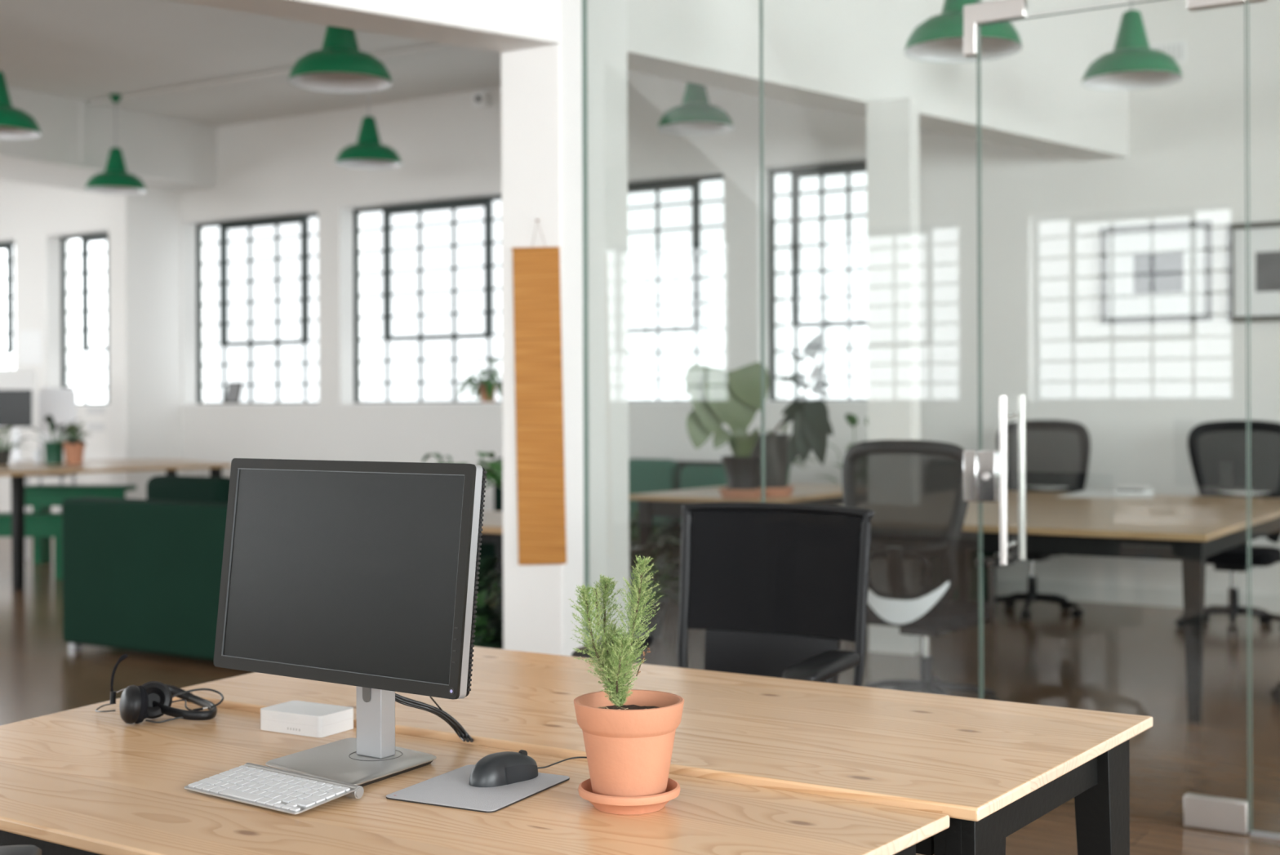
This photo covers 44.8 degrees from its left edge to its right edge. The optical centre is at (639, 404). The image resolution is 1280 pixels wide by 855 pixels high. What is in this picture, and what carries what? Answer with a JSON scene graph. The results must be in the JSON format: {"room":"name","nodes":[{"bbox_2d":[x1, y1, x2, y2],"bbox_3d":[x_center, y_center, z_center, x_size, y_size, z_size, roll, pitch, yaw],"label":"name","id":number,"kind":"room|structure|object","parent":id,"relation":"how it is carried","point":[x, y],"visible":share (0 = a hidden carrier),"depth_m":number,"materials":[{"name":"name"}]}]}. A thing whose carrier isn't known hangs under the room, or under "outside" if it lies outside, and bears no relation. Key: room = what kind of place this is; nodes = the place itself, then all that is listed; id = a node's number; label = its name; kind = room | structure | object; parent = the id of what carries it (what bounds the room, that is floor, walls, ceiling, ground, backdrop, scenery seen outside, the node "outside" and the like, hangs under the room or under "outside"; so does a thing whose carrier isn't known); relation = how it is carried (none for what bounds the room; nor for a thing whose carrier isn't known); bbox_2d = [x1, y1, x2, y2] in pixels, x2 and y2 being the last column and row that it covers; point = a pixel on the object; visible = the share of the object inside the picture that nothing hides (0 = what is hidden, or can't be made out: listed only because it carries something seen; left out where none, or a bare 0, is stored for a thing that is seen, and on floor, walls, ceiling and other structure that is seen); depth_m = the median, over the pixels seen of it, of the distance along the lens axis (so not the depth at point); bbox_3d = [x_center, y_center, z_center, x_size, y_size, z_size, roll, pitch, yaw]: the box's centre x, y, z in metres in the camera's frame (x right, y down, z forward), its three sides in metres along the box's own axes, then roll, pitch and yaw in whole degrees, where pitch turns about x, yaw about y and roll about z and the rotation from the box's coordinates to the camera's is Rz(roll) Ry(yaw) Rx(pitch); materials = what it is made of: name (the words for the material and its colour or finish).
{"room":"open-plan office","nodes":[
{"label":"open-plan office","id":0,"kind":"room"},
{"bbox_2d":[0,86,217,194],"bbox_3d":[-8.555,-2.346,8.892,1.250,0.580,14.900,0,0,32],"label":"beam","id":1,"kind":"structure","parent":0,"point":[164,153],"depth_m":13.92,"materials":[{"name":"paint"}]},
{"bbox_2d":[108,186,182,499],"bbox_3d":[-4.746,-0.651,14.912,0.245,4.000,0.660,0,0,32],"label":"column","id":2,"kind":"object","parent":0,"point":[144,228],"visible":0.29,"depth_m":14.74,"materials":[{"name":"white paint"}]},
{"bbox_2d":[0,0,501,127],"bbox_3d":[-3.844,-2.730,5.913,21.800,0.150,15.500,0,0,32],"label":"ceiling","id":3,"kind":"structure","parent":0,"point":[86,51],"depth_m":11.95,"materials":[{"name":"paint"}]},
{"bbox_2d":[0,71,40,139],"bbox_3d":[-3.792,-2.127,9.135,0.500,1.054,0.500,0,0,32],"label":"pendant lamp","id":4,"kind":"object","parent":3,"relation":"hanging from","point":[15,123],"visible":1,"depth_m":9.10,"materials":[{"name":"green metal"}]},
{"bbox_2d":[84,93,146,194],"bbox_3d":[-4.495,-2.244,13.318,0.500,0.815,0.500,0,0,32],"label":"pendant lamp","id":5,"kind":"object","parent":3,"relation":"hanging from","point":[115,180],"visible":1,"depth_m":13.25,"materials":[{"name":"green metal"}]},
{"bbox_2d":[87,43,457,105],"bbox_3d":[-1.679,-2.643,11.584,7.400,0.044,0.044,0,0,32],"label":"conduit","id":6,"kind":"object","parent":3,"relation":"attached to","point":[438,46],"visible":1,"depth_m":12.57,"materials":[{"name":"metal"}]},
{"bbox_2d":[288,25,391,93],"bbox_3d":[-1.471,-2.120,7.620,0.500,1.086,0.500,0,0,32],"label":"pendant lamp","id":7,"kind":"object","parent":3,"relation":"hanging from","point":[340,66],"visible":0.84,"depth_m":7.55,"materials":[{"name":"green metal"}]},
{"bbox_2d":[335,92,401,168],"bbox_3d":[-2.075,-2.249,11.875,0.500,0.823,0.500,0,0,32],"label":"pendant lamp","id":8,"kind":"object","parent":3,"relation":"hanging from","point":[368,153],"visible":0.96,"depth_m":11.80,"materials":[{"name":"green metal"}]},
{"bbox_2d":[657,82,733,135],"bbox_3d":[0.364,-2.239,10.179,0.500,0.863,0.500,0,0,32],"label":"pendant lamp","id":9,"kind":"object","parent":3,"relation":"hanging from","point":[695,116],"visible":0.75,"depth_m":10.10,"materials":[{"name":"green metal"}]},
{"bbox_2d":[904,0,1022,62],"bbox_3d":[1.402,-2.107,6.754,0.500,1.134,0.500,0,0,32],"label":"pendant lamp","id":10,"kind":"object","parent":3,"relation":"hanging from","point":[939,38],"visible":0.72,"depth_m":6.72,"materials":[{"name":"green metal"}]},
{"bbox_2d":[1081,0,1182,90],"bbox_3d":[2.562,-2.183,8.097,0.500,0.992,0.500,0,0,32],"label":"pendant lamp","id":11,"kind":"object","parent":3,"relation":"hanging from","point":[1132,64],"visible":1,"depth_m":8.04,"materials":[{"name":"green metal"}]},
{"bbox_2d":[168,0,559,52],"bbox_3d":[-4.419,-2.010,3.012,10.107,1.285,0.271,0,0,-37],"label":"beam","id":12,"kind":"structure","parent":0,"point":[491,25],"depth_m":5.69,"materials":[{"name":"white paint"}]},
{"bbox_2d":[501,0,629,656],"bbox_3d":[-0.297,-0.669,6.242,0.289,4.000,0.482,0,0,32],"label":"pillar","id":13,"kind":"structure","parent":0,"point":[541,86],"depth_m":6.09,"materials":[{"name":"white paint"}]},
{"bbox_2d":[511,219,566,564],"bbox_3d":[-0.390,-0.045,6.006,0.249,1.341,0.018,0,0,32],"label":"wall hanging","id":14,"kind":"object","parent":13,"relation":"hanging from","point":[538,357],"visible":1,"depth_m":6.00,"materials":[{"name":"brown"}]},
{"bbox_2d":[0,0,1279,594],"bbox_3d":[0.225,-0.671,12.337,21.800,4.000,0.300,0,0,32],"label":"wall","id":15,"kind":"structure","parent":0,"point":[1139,390],"depth_m":11.03,"materials":[{"name":"white paint"}]},
{"bbox_2d":[0,241,14,368],"bbox_3d":[-7.333,-0.868,17.067,1.770,1.785,0.244,0,0,32],"label":"window","id":16,"kind":"structure","parent":15,"relation":"in","point":[8,246],"depth_m":16.84,"materials":[{"name":"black metal"}]},
{"bbox_2d":[18,329,43,364],"bbox_3d":[-6.409,-0.601,16.350,0.395,0.359,0.006,0,0,32],"label":"card","id":17,"kind":"object","parent":15,"relation":"attached to","point":[30,342],"visible":1,"depth_m":16.34,"materials":[{"name":"white paper"}]},
{"bbox_2d":[61,232,109,406],"bbox_3d":[-5.376,-0.876,15.830,1.800,1.785,0.244,0,0,32],"label":"window","id":18,"kind":"structure","parent":15,"relation":"in","point":[86,239],"depth_m":16.18,"materials":[{"name":"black metal"}]},
{"bbox_2d":[86,405,104,413],"bbox_3d":[-5.539,0.058,15.802,0.269,0.084,0.006,0,0,32],"label":"card","id":19,"kind":"object","parent":15,"relation":"attached to","point":[90,410],"visible":1,"depth_m":15.80,"materials":[{"name":"white paper"}]},
{"bbox_2d":[88,422,104,431],"bbox_3d":[-5.532,0.227,15.798,0.252,0.076,0.006,0,0,32],"label":"card","id":20,"kind":"object","parent":15,"relation":"attached to","point":[91,426],"visible":1,"depth_m":15.79,"materials":[{"name":"white"}]},
{"bbox_2d":[182,213,318,405],"bbox_3d":[-3.635,-0.883,14.729,1.800,1.785,0.244,0,0,32],"label":"window","id":21,"kind":"structure","parent":15,"relation":"in","point":[303,219],"depth_m":14.89,"materials":[{"name":"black metal"}]},
{"bbox_2d":[224,382,243,403],"bbox_3d":[-3.870,-0.115,14.804,0.219,0.200,0.037,0,0,32],"label":"picture frame","id":22,"kind":"object","parent":21,"relation":"on","point":[233,391],"visible":1,"depth_m":14.79,"materials":[{"name":"grey"}]},
{"bbox_2d":[226,383,240,401],"bbox_3d":[-3.875,-0.115,14.797,0.185,0.172,0.020,0,0,32],"label":"picture","id":23,"kind":"object","parent":22,"relation":"attached to","point":[233,391],"depth_m":14.79,"materials":[{"name":"grey"}]},
{"bbox_2d":[339,195,502,404],"bbox_3d":[-1.834,-0.890,13.591,1.920,1.785,0.244,0,0,32],"label":"window","id":24,"kind":"structure","parent":15,"relation":"in","point":[486,202],"depth_m":13.75,"materials":[{"name":"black metal"}]},
{"bbox_2d":[455,360,502,402],"bbox_3d":[-1.260,-0.194,13.201,0.600,0.377,0.617,0,0,32],"label":"potted plant","id":25,"kind":"object","parent":15,"relation":"on","point":[486,389],"visible":0.79,"depth_m":13.13,"materials":[{"name":"green plant"}]},
{"bbox_2d":[472,91,489,107],"bbox_3d":[-1.343,-2.571,13.096,0.140,0.120,0.085,0,0,32],"label":"wall sensor","id":26,"kind":"object","parent":15,"relation":"attached to","point":[480,100],"visible":1,"depth_m":13.06,"materials":[{"name":"white paint"}]},
{"bbox_2d":[627,174,724,404],"bbox_3d":[-0.055,-0.897,12.466,1.790,1.785,0.244,0,0,32],"label":"window","id":27,"kind":"structure","parent":15,"relation":"in","point":[694,183],"depth_m":12.31,"materials":[{"name":"black metal"}]},
{"bbox_2d":[764,160,867,403],"bbox_3d":[1.414,-0.903,11.538,1.095,1.785,0.244,0,0,32],"label":"window","id":28,"kind":"structure","parent":15,"relation":"in","point":[848,168],"depth_m":11.70,"materials":[{"name":"black metal"}]},
{"bbox_2d":[995,577,1279,613],"bbox_3d":[2.324,1.261,10.826,16.050,0.120,0.020,0,0,32],"label":"baseboard","id":29,"kind":"structure","parent":15,"relation":"attached to","point":[1073,591],"depth_m":10.25,"materials":[{"name":"white paint"}]},
{"bbox_2d":[1100,220,1212,324],"bbox_3d":[3.370,-0.858,10.153,0.705,0.640,0.029,0,0,32],"label":"picture frame","id":30,"kind":"object","parent":15,"relation":"attached to","point":[1155,273],"visible":1,"depth_m":10.15,"materials":[{"name":"grey"}]},
{"bbox_2d":[1133,252,1183,293],"bbox_3d":[3.386,-0.858,10.146,0.317,0.256,0.001,0,0,32],"label":"print","id":31,"kind":"object","parent":30,"relation":"attached to","point":[1154,273],"depth_m":10.14},
{"bbox_2d":[1149,40,1186,62],"bbox_3d":[3.434,-2.288,10.120,0.240,0.140,0.013,0,0,32],"label":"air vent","id":32,"kind":"object","parent":15,"relation":"in","point":[1176,50],"visible":0.59,"depth_m":10.09,"materials":[{"name":"white paint"}]},
{"bbox_2d":[1226,221,1279,322],"bbox_3d":[4.004,-0.837,9.752,0.596,0.625,0.029,0,0,32],"label":"picture frame","id":33,"kind":"object","parent":15,"relation":"attached to","point":[1264,237],"visible":1,"depth_m":9.82,"materials":[{"name":"grey"}]},
{"bbox_2d":[1255,251,1279,292],"bbox_3d":[4.000,-0.837,9.758,0.250,0.250,0.001,0,0,32],"label":"print","id":34,"kind":"object","parent":33,"relation":"attached to","point":[1267,263],"depth_m":9.79},
{"bbox_2d":[0,537,1279,854],"bbox_3d":[-3.828,1.395,5.913,21.800,0.100,15.500,0,0,32],"label":"floor","id":35,"kind":"structure","parent":0,"point":[1113,657],"depth_m":7.59,"materials":[{"name":"brown wood"}]},
{"bbox_2d":[0,844,41,854],"bbox_3d":[-1.084,0.745,1.651,0.786,1.176,0.835,0,0,-14],"label":"office chair","id":36,"kind":"object","parent":35,"relation":"on","point":[23,849],"visible":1,"depth_m":1.96,"materials":[{"name":"black plastic"}]},
{"bbox_2d":[0,511,62,579],"bbox_3d":[-4.890,1.100,12.093,1.064,0.500,0.330,0,0,3],"label":"bench","id":37,"kind":"object","parent":35,"relation":"on","point":[37,524],"visible":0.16,"depth_m":11.95,"materials":[{"name":"green paint"}]},
{"bbox_2d":[24,387,78,559],"bbox_3d":[-5.209,0.601,13.730,0.380,1.500,0.380,0,0,0],"label":"dining chair","id":38,"kind":"object","parent":35,"relation":"on","point":[60,403],"visible":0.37,"depth_m":13.88,"materials":[{"name":"white plastic"}]},
{"bbox_2d":[24,484,136,563],"bbox_3d":[-4.788,1.019,13.244,0.901,0.660,0.300,0,0,4],"label":"bench","id":39,"kind":"object","parent":35,"relation":"on","point":[42,497],"visible":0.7,"depth_m":13.14,"materials":[{"name":"green paint"}]},
{"bbox_2d":[0,458,231,589],"bbox_3d":[-4.560,0.918,12.648,2.294,0.860,3.176,0,0,-22],"label":"dining table","id":40,"kind":"object","parent":35,"relation":"on","point":[17,470],"visible":0.69,"depth_m":11.77,"materials":[{"name":"brown wood"}]},
{"bbox_2d":[0,426,31,464],"bbox_3d":[-5.245,0.336,12.741,0.400,0.310,0.367,0,0,32],"label":"potted plant","id":41,"kind":"object","parent":40,"relation":"on","point":[5,454],"visible":0.98,"depth_m":12.69,"materials":[{"name":"green plant"}]},
{"bbox_2d":[0,368,35,461],"bbox_3d":[-5.440,0.091,13.459,0.380,0.800,0.140,0,0,-9],"label":"screen","id":42,"kind":"object","parent":40,"relation":"on","point":[17,386],"visible":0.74,"depth_m":13.45,"materials":[{"name":"white paint"}]},
{"bbox_2d":[32,448,44,463],"bbox_3d":[-5.012,0.430,12.932,0.090,0.120,0.090,0,0,32],"label":"glass jar","id":43,"kind":"object","parent":40,"relation":"on","point":[37,454],"visible":1,"depth_m":12.90,"materials":[{"name":"white glass"}]},
{"bbox_2d":[17,414,86,463],"bbox_3d":[-4.749,0.286,12.754,0.425,0.405,0.631,0,0,10],"label":"potted plant","id":44,"kind":"object","parent":40,"relation":"on","point":[53,450],"visible":0.96,"depth_m":12.79,"materials":[{"name":"green plant"}]},
{"bbox_2d":[55,421,92,463],"bbox_3d":[-4.700,0.312,12.869,0.352,0.352,0.318,0,0,32],"label":"potted plant","id":45,"kind":"object","parent":40,"relation":"on","point":[73,454],"visible":0.92,"depth_m":12.85,"materials":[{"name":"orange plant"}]},
{"bbox_2d":[62,497,227,660],"bbox_3d":[-2.085,0.923,8.336,2.000,0.830,0.900,0,0,32],"label":"sofa","id":46,"kind":"object","parent":35,"relation":"on","point":[140,575],"visible":0.52,"depth_m":8.14,"materials":[{"name":"green fabric"}]},
{"bbox_2d":[146,475,230,502],"bbox_3d":[-2.404,0.650,8.339,0.620,0.530,0.155,0,0,32],"label":"sofa cushion","id":47,"kind":"object","parent":46,"relation":"on","point":[166,487],"visible":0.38,"depth_m":8.25,"materials":[{"name":"green fabric"}]},
{"bbox_2d":[0,697,949,854],"bbox_3d":[-0.478,0.952,2.312,1.705,0.760,0.735,0,0,32],"label":"desk","id":48,"kind":"object","parent":35,"relation":"on","point":[80,780],"visible":0.77,"depth_m":2.18,"materials":[{"name":"brown wood"}]},
{"bbox_2d":[95,653,223,724],"bbox_3d":[-0.873,0.514,2.855,0.196,0.118,0.218,0,0,-39],"label":"headset","id":49,"kind":"object","parent":48,"relation":"on","point":[151,699],"visible":1,"depth_m":2.82,"materials":[{"name":"black plastic"}]},
{"bbox_2d":[119,684,141,724],"bbox_3d":[-0.916,0.538,2.787,0.030,0.069,0.069,0,0,-33],"label":"ear cup","id":50,"kind":"object","parent":49,"relation":"on","point":[130,704],"depth_m":2.77,"materials":[{"name":"black plastic"}]},
{"bbox_2d":[135,684,148,723],"bbox_3d":[-0.901,0.540,2.797,0.022,0.068,0.068,0,0,-34],"label":"cushion","id":51,"kind":"object","parent":49,"relation":"on","point":[141,691],"depth_m":2.77,"materials":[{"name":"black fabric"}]},
{"bbox_2d":[147,692,160,706],"bbox_3d":[-0.892,0.541,2.845,0.066,0.065,0.029,0,0,-13],"label":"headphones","id":52,"kind":"object","parent":49,"relation":"on","point":[154,698],"depth_m":2.84,"materials":[{"name":"black plastic"}]},
{"bbox_2d":[141,680,172,718],"bbox_3d":[-0.889,0.539,2.834,0.068,0.066,0.031,0,0,-16],"label":"cushion","id":53,"kind":"object","parent":49,"relation":"on","point":[159,696],"depth_m":2.83,"materials":[{"name":"black leather"}]},
{"bbox_2d":[184,762,364,813],"bbox_3d":[-0.539,0.561,2.278,0.252,0.018,0.128,0,0,37],"label":"keyboard","id":54,"kind":"object","parent":48,"relation":"on","point":[257,784],"visible":1,"depth_m":2.26,"materials":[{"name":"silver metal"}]},
{"bbox_2d":[260,700,353,737],"bbox_3d":[-0.588,0.554,2.740,0.146,0.036,0.097,0,0,32],"label":"box","id":55,"kind":"object","parent":48,"relation":"on","point":[314,719],"visible":1,"depth_m":2.71,"materials":[{"name":"white plastic"}]},
{"bbox_2d":[213,457,487,786],"bbox_3d":[-0.446,0.330,2.449,0.532,0.484,0.211,0,0,41],"label":"computer monitor","id":56,"kind":"object","parent":48,"relation":"on","point":[364,575],"visible":0.98,"depth_m":2.41,"materials":[{"name":"black plastic"}]},
{"bbox_2d":[395,698,465,741],"bbox_3d":[-0.363,0.515,2.583,0.148,0.100,0.026,0,0,-28],"label":"cable","id":57,"kind":"object","parent":48,"relation":"on","point":[398,701],"visible":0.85,"depth_m":2.60,"materials":[{"name":"black plastic"}]},
{"bbox_2d":[395,696,469,742],"bbox_3d":[-0.360,0.515,2.584,0.155,0.103,0.027,0,0,-27],"label":"cable","id":58,"kind":"object","parent":48,"relation":"on","point":[446,717],"visible":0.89,"depth_m":2.59,"materials":[{"name":"black plastic"}]},
{"bbox_2d":[395,693,473,742],"bbox_3d":[-0.356,0.513,2.584,0.161,0.106,0.027,0,0,-26],"label":"cable","id":59,"kind":"object","parent":48,"relation":"on","point":[455,721],"visible":0.83,"depth_m":2.59,"materials":[{"name":"black plastic"}]},
{"bbox_2d":[429,696,442,709],"bbox_3d":[-0.339,0.497,2.580,0.004,0.034,0.044,0,0,20],"label":"cable","id":60,"kind":"object","parent":59,"relation":"attached to","point":[431,697],"visible":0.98,"depth_m":2.58,"materials":[{"name":"black plastic"}]},
{"bbox_2d":[386,764,569,812],"bbox_3d":[-0.238,0.569,2.312,0.187,0.003,0.227,0,0,27],"label":"mouse pad","id":61,"kind":"object","parent":48,"relation":"on","point":[451,788],"visible":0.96,"depth_m":2.28,"materials":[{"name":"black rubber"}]},
{"bbox_2d":[468,749,586,786],"bbox_3d":[-0.145,0.547,2.403,0.278,0.043,0.058,0,0,-40],"label":"computer mouse","id":62,"kind":"object","parent":61,"relation":"on","point":[504,767],"visible":0.94,"depth_m":2.33,"materials":[{"name":"grey plastic"}]},
{"bbox_2d":[577,777,680,814],"bbox_3d":[-0.015,0.555,2.208,0.146,0.030,0.146,0,0,32],"label":"saucer","id":63,"kind":"object","parent":48,"relation":"on","point":[606,803],"visible":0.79,"depth_m":2.16,"materials":[{"name":"ceramic"}]},
{"bbox_2d":[569,554,684,796],"bbox_3d":[-0.016,0.386,2.208,0.157,0.354,0.157,0,0,15],"label":"potted plant","id":64,"kind":"object","parent":63,"relation":"on","point":[628,735],"visible":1,"depth_m":2.17,"materials":[{"name":"ceramic"}]},
{"bbox_2d":[473,555,503,648],"bbox_3d":[-0.672,0.945,6.345,0.633,0.775,0.556,0,0,-18],"label":"floor plant","id":65,"kind":"object","parent":35,"relation":"on","point":[486,618],"visible":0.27,"depth_m":6.29,"materials":[{"name":"green plant"}]},
{"bbox_2d":[480,510,503,644],"bbox_3d":[-0.737,0.938,7.437,0.900,0.790,0.820,0,0,32],"label":"side table","id":66,"kind":"object","parent":35,"relation":"on","point":[492,527],"visible":0.02,"depth_m":6.95,"materials":[{"name":"brown wood"}]},
{"bbox_2d":[422,451,502,488],"bbox_3d":[-0.882,0.387,7.449,0.603,0.313,0.725,0,0,32],"label":"potted plant","id":67,"kind":"object","parent":66,"relation":"on","point":[495,468],"visible":0.24,"depth_m":7.38,"materials":[{"name":"green plant"}]},
{"bbox_2d":[491,546,679,601],"bbox_3d":[-0.445,0.932,8.050,1.117,0.799,1.104,0,0,-29],"label":"floor plant","id":68,"kind":"object","parent":35,"relation":"on","point":[633,548],"visible":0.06,"depth_m":7.96,"materials":[{"name":"green plant"}]},
{"bbox_2d":[479,457,724,602],"bbox_3d":[-0.339,0.871,11.248,2.200,0.920,0.850,0,0,32],"label":"sofa","id":69,"kind":"object","parent":35,"relation":"on","point":[488,549],"visible":0.02,"depth_m":11.03,"materials":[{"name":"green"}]},
{"bbox_2d":[628,457,678,527],"bbox_3d":[0.076,0.632,11.139,0.420,0.485,0.170,0,0,32],"label":"sofa cushion","id":70,"kind":"object","parent":69,"relation":"on","point":[645,475],"visible":0.59,"depth_m":11.04,"materials":[{"name":"teal fabric"}]},
{"bbox_2d":[680,465,727,524],"bbox_3d":[0.482,0.651,10.883,0.420,0.445,0.170,0,0,32],"label":"sofa cushion","id":71,"kind":"object","parent":69,"relation":"on","point":[691,476],"visible":0.36,"depth_m":10.82,"materials":[{"name":"teal fabric"}]},
{"bbox_2d":[628,501,680,593],"bbox_3d":[-0.119,0.947,9.978,0.914,0.766,1.001,0,0,32],"label":"floor plant","id":72,"kind":"object","parent":35,"relation":"on","point":[633,534],"visible":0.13,"depth_m":9.84,"materials":[{"name":"green plant"}]},
{"bbox_2d":[629,533,680,640],"bbox_3d":[-0.029,1.010,8.802,0.809,0.639,0.973,0,0,32],"label":"floor plant","id":73,"kind":"object","parent":35,"relation":"on","point":[652,542],"visible":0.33,"depth_m":8.73,"materials":[{"name":"green plant"}]},
{"bbox_2d":[172,645,1152,854],"bbox_3d":[-0.024,0.944,2.915,1.749,0.772,0.783,0,0,32],"label":"desk","id":74,"kind":"object","parent":35,"relation":"on","point":[995,767],"visible":0.48,"depth_m":2.66,"materials":[{"name":"brown wood"}]},
{"bbox_2d":[571,502,875,685],"bbox_3d":[0.241,0.803,4.099,0.702,1.050,0.745,0,0,31],"label":"office chair","id":75,"kind":"object","parent":35,"relation":"on","point":[775,589],"visible":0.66,"depth_m":4.35,"materials":[{"name":"black fabric"}]},
{"bbox_2d":[628,483,843,592],"bbox_3d":[0.788,0.932,9.755,0.980,0.790,1.670,0,0,32],"label":"table","id":76,"kind":"object","parent":35,"relation":"on","point":[668,503],"visible":0.17,"depth_m":9.33,"materials":[{"name":"brown wood"}]},
{"bbox_2d":[719,487,765,498],"bbox_3d":[0.589,0.510,8.950,0.270,0.054,0.270,0,0,32],"label":"saucer","id":77,"kind":"object","parent":76,"relation":"on","point":[726,493],"visible":0.83,"depth_m":8.84,"materials":[{"name":"ceramic"}]},
{"bbox_2d":[684,361,768,489],"bbox_3d":[0.495,0.139,8.897,0.462,0.772,0.249,0,0,-30],"label":"potted plant","id":78,"kind":"object","parent":77,"relation":"on","point":[718,396],"visible":0.99,"depth_m":8.88,"materials":[{"name":"green plant"}]},
{"bbox_2d":[756,485,794,497],"bbox_3d":[0.759,0.509,9.150,0.300,0.054,0.300,0,0,32],"label":"saucer","id":79,"kind":"object","parent":76,"relation":"on","point":[769,491],"visible":0.52,"depth_m":9.02,"materials":[{"name":"ceramic"}]},
{"bbox_2d":[748,332,833,487],"bbox_3d":[0.871,0.054,9.078,0.520,0.940,0.250,0,0,32],"label":"potted plant","id":80,"kind":"object","parent":79,"relation":"on","point":[811,424],"visible":0.89,"depth_m":8.99,"materials":[{"name":"green plant"}]},
{"bbox_2d":[767,422,817,485],"bbox_3d":[0.878,0.325,9.892,0.438,0.422,0.477,0,0,32],"label":"potted plant","id":81,"kind":"object","parent":76,"relation":"on","point":[785,425],"visible":0.06,"depth_m":9.86,"materials":[{"name":"green plant"}]},
{"bbox_2d":[816,413,867,484],"bbox_3d":[1.492,0.692,10.763,0.799,1.264,0.774,0,0,-27],"label":"potted plant","id":82,"kind":"object","parent":35,"relation":"on","point":[851,419],"visible":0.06,"depth_m":10.66,"materials":[{"name":"green plant"}]},
{"bbox_2d":[841,439,1015,700],"bbox_3d":[1.232,0.735,6.732,0.681,1.177,0.677,0,0,32],"label":"office chair","id":83,"kind":"object","parent":35,"relation":"on","point":[913,489],"visible":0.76,"depth_m":6.48,"materials":[{"name":"black fabric"}]},
{"bbox_2d":[983,419,1090,620],"bbox_3d":[2.484,0.709,9.815,0.702,1.220,0.698,0,0,32],"label":"office chair","id":84,"kind":"object","parent":35,"relation":"on","point":[1058,451],"visible":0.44,"depth_m":10.00,"materials":[{"name":"black plastic"}]},
{"bbox_2d":[840,490,1279,722],"bbox_3d":[2.158,0.926,8.050,2.088,0.790,2.690,0,0,32],"label":"meeting table","id":85,"kind":"object","parent":35,"relation":"on","point":[1189,529],"visible":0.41,"depth_m":6.92,"materials":[{"name":"brown wood"}]},
{"bbox_2d":[1054,487,1154,497],"bbox_3d":[2.850,0.528,9.260,0.532,0.001,1.079,0,0,26],"label":"paper sheet","id":86,"kind":"object","parent":85,"relation":"on","point":[1096,491],"visible":0.79,"depth_m":9.12,"materials":[{"name":"white paper"}]},
{"bbox_2d":[1115,488,1144,491],"bbox_3d":[2.864,0.501,9.079,0.160,0.012,0.012,0,0,29],"label":"pen","id":87,"kind":"object","parent":86,"relation":"on","point":[1126,490],"visible":1,"depth_m":9.07,"materials":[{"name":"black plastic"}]},
{"bbox_2d":[1114,484,1154,493],"bbox_3d":[3.012,0.516,9.495,0.225,0.020,0.606,0,0,16],"label":"booklet","id":88,"kind":"object","parent":86,"relation":"on","point":[1148,489],"visible":0.93,"depth_m":9.36,"materials":[{"name":"white paper"}]},
{"bbox_2d":[1175,420,1279,635],"bbox_3d":[3.499,0.705,9.149,0.702,1.220,0.698,0,0,32],"label":"office chair","id":89,"kind":"object","parent":35,"relation":"on","point":[1217,450],"visible":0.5,"depth_m":9.35,"materials":[{"name":"black plastic"}]},
{"bbox_2d":[1270,681,1279,702],"bbox_3d":[3.145,0.706,6.833,0.698,1.220,0.702,0,0,21],"label":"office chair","id":90,"kind":"object","parent":35,"relation":"on","point":[1275,692],"visible":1,"depth_m":6.87,"materials":[{"name":"black plastic"}]},
{"bbox_2d":[626,0,1128,161],"bbox_3d":[1.221,-2.150,8.551,5.257,1.050,0.291,0,0,-44],"label":"beam","id":91,"kind":"structure","parent":0,"point":[842,56],"depth_m":8.51,"materials":[{"name":"white paint"}]},
{"bbox_2d":[866,97,920,654],"bbox_3d":[1.360,-0.150,8.328,0.250,2.950,0.120,0,0,32],"label":"pillar","id":92,"kind":"structure","parent":0,"point":[892,125],"depth_m":8.27,"materials":[{"name":"white paint"}]},
{"bbox_2d":[582,0,1279,839],"bbox_3d":[3.012,-0.681,4.057,7.640,3.998,0.044,0,0,32],"label":"wall partition","id":93,"kind":"structure","parent":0,"point":[974,15],"depth_m":5.24,"materials":[{"name":"clear glass"}]},
{"bbox_2d":[963,0,1249,834],"bbox_3d":[1.487,0.019,5.022,0.905,2.602,0.135,0,0,32],"label":"door","id":94,"kind":"structure","parent":93,"relation":"in","point":[984,471],"depth_m":5.13,"materials":[{"name":"clear glass"}]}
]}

